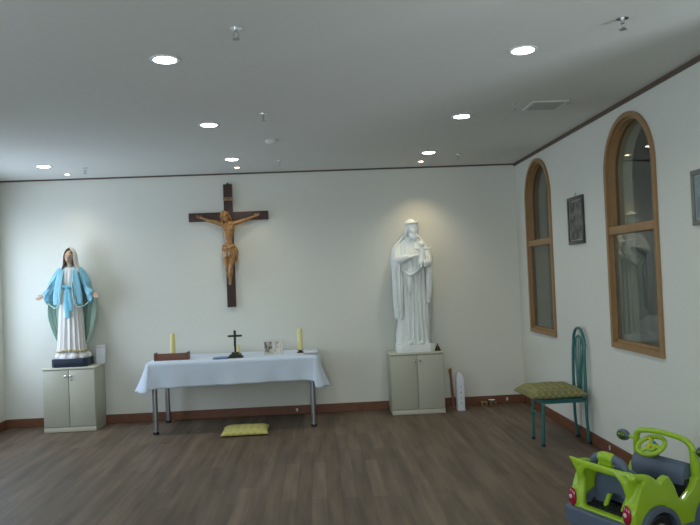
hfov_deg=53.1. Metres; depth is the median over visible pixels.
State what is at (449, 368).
leaning board
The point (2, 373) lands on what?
wall
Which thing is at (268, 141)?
smoke detector
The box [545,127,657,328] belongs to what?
wall
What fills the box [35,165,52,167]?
recessed light
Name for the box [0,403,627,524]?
floor
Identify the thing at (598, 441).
baseboard
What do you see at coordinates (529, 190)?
window
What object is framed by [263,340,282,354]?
picture frame
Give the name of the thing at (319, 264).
wall
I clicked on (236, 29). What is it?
sprinkler
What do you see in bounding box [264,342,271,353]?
picture
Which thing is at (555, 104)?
ceiling vent
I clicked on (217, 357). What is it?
folded cloth
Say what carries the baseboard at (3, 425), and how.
attached to the wall at (2, 373)
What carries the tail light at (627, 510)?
on the toy car
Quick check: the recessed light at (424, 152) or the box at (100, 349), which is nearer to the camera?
the recessed light at (424, 152)
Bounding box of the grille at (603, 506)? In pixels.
[586,500,621,516]
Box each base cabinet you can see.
[41,363,105,432]
[386,350,445,415]
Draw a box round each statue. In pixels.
[35,247,97,367]
[390,219,434,352]
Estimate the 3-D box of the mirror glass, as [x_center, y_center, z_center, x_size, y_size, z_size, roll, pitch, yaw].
[1.559,0.989,4.018,0.033,0.048,0.069,-2,-1,-27]
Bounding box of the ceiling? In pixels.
[0,0,699,180]
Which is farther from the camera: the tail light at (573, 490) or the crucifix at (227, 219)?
the crucifix at (227, 219)
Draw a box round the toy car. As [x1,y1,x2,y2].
[565,427,699,524]
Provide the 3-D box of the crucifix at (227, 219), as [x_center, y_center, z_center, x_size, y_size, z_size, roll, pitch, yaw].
[-1.280,-0.191,7.392,0.840,1.328,0.188,-2,-1,-3]
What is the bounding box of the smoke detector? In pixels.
[265,139,276,144]
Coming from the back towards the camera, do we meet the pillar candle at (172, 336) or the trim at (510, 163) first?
the trim at (510, 163)
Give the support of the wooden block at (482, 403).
on the floor
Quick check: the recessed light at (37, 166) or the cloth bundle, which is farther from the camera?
the recessed light at (37, 166)
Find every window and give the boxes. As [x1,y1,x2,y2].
[524,158,556,337]
[603,111,665,358]
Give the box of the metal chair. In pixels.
[531,326,591,446]
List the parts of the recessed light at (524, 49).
bulb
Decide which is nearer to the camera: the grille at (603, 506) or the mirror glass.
the grille at (603, 506)
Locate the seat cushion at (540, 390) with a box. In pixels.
[514,381,587,398]
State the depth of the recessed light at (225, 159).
6.60 m
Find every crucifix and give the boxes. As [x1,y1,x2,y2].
[189,183,267,306]
[227,330,243,358]
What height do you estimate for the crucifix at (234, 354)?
0.272 m
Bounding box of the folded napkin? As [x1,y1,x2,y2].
[303,351,317,354]
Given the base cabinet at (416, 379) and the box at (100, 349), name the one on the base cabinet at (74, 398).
the box at (100, 349)
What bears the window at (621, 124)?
in the wall at (628, 390)
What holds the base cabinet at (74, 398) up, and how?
on the floor
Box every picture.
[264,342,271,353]
[274,341,281,352]
[566,193,585,244]
[690,169,699,225]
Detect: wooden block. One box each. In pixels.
[480,401,487,405]
[488,400,496,405]
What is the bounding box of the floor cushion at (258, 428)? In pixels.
[221,423,269,435]
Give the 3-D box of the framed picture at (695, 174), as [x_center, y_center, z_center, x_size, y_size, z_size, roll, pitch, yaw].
[1.985,-0.389,3.868,0.022,0.346,0.345,-2,-1,-3]
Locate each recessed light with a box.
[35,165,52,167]
[149,54,179,64]
[198,122,219,127]
[224,158,239,160]
[421,151,436,153]
[451,114,471,118]
[508,45,537,55]
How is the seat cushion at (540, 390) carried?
on the metal chair
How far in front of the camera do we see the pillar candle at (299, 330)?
7.07 m
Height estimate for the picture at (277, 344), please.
0.115 m
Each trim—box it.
[0,163,512,182]
[513,55,699,165]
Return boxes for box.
[96,344,105,363]
[154,351,189,360]
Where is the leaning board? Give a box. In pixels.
[448,367,454,408]
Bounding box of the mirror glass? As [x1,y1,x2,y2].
[616,431,625,438]
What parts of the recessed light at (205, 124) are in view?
bulb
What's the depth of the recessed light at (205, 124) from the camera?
5.11 m
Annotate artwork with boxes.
[569,199,581,241]
[694,174,699,219]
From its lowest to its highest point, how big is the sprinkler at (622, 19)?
0.056 m
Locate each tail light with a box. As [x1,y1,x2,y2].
[569,487,576,505]
[622,506,631,524]
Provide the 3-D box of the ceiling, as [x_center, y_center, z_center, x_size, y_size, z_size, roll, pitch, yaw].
[-0.733,-1.126,2.459,5.915,0.100,10.530,-2,-1,-3]
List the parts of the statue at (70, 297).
sash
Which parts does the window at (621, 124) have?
sash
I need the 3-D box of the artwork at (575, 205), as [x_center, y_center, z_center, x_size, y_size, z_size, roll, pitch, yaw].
[1.897,-0.353,5.868,0.008,0.344,0.289,-2,-1,-3]
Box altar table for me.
[152,381,316,434]
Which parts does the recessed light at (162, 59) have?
bulb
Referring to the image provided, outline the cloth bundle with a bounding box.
[640,315,659,346]
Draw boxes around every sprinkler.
[230,26,241,40]
[259,112,266,120]
[616,16,628,30]
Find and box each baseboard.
[0,420,6,431]
[7,394,523,428]
[524,395,632,465]
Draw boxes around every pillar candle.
[170,333,175,352]
[297,328,303,352]
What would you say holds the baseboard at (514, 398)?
attached to the wall at (319, 264)
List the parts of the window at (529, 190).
sash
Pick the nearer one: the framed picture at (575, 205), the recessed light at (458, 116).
the recessed light at (458, 116)
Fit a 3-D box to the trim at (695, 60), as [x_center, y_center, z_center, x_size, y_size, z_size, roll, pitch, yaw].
[2.016,-1.172,2.584,0.012,0.030,10.130,-2,-1,-3]
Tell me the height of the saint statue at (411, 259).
1.390 m
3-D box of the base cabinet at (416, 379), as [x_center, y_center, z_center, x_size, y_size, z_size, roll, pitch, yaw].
[0.691,1.246,7.345,0.564,0.632,0.368,-2,-1,-3]
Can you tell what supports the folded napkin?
on the tablecloth
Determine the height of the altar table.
0.685 m
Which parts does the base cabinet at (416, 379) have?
door, panel, door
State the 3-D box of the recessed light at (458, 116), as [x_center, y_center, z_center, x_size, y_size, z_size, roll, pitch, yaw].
[0.831,-1.081,5.202,0.156,0.014,0.156,-2,-1,-3]
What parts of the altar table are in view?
leg, leg, leg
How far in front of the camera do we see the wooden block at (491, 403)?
7.48 m
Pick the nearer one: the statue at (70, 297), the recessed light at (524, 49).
the recessed light at (524, 49)
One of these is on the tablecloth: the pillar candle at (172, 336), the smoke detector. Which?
the pillar candle at (172, 336)
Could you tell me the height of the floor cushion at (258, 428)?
0.063 m
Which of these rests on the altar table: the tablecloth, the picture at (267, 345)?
the tablecloth
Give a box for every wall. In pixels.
[0,165,523,419]
[0,246,5,421]
[514,61,699,462]
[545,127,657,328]
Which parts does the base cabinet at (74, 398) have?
door, panel, door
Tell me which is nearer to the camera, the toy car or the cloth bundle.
the toy car
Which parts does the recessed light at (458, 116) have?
bulb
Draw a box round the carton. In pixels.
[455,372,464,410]
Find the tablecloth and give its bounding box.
[135,348,329,393]
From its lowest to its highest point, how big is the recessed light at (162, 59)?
0.014 m
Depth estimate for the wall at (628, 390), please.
5.24 m
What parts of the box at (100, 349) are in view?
lid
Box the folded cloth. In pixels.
[212,356,227,359]
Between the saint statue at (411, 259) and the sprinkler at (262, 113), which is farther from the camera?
the saint statue at (411, 259)
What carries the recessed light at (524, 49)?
in the ceiling
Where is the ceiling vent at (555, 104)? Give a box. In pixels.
[522,100,569,110]
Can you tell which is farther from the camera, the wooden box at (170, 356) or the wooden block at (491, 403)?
the wooden block at (491, 403)

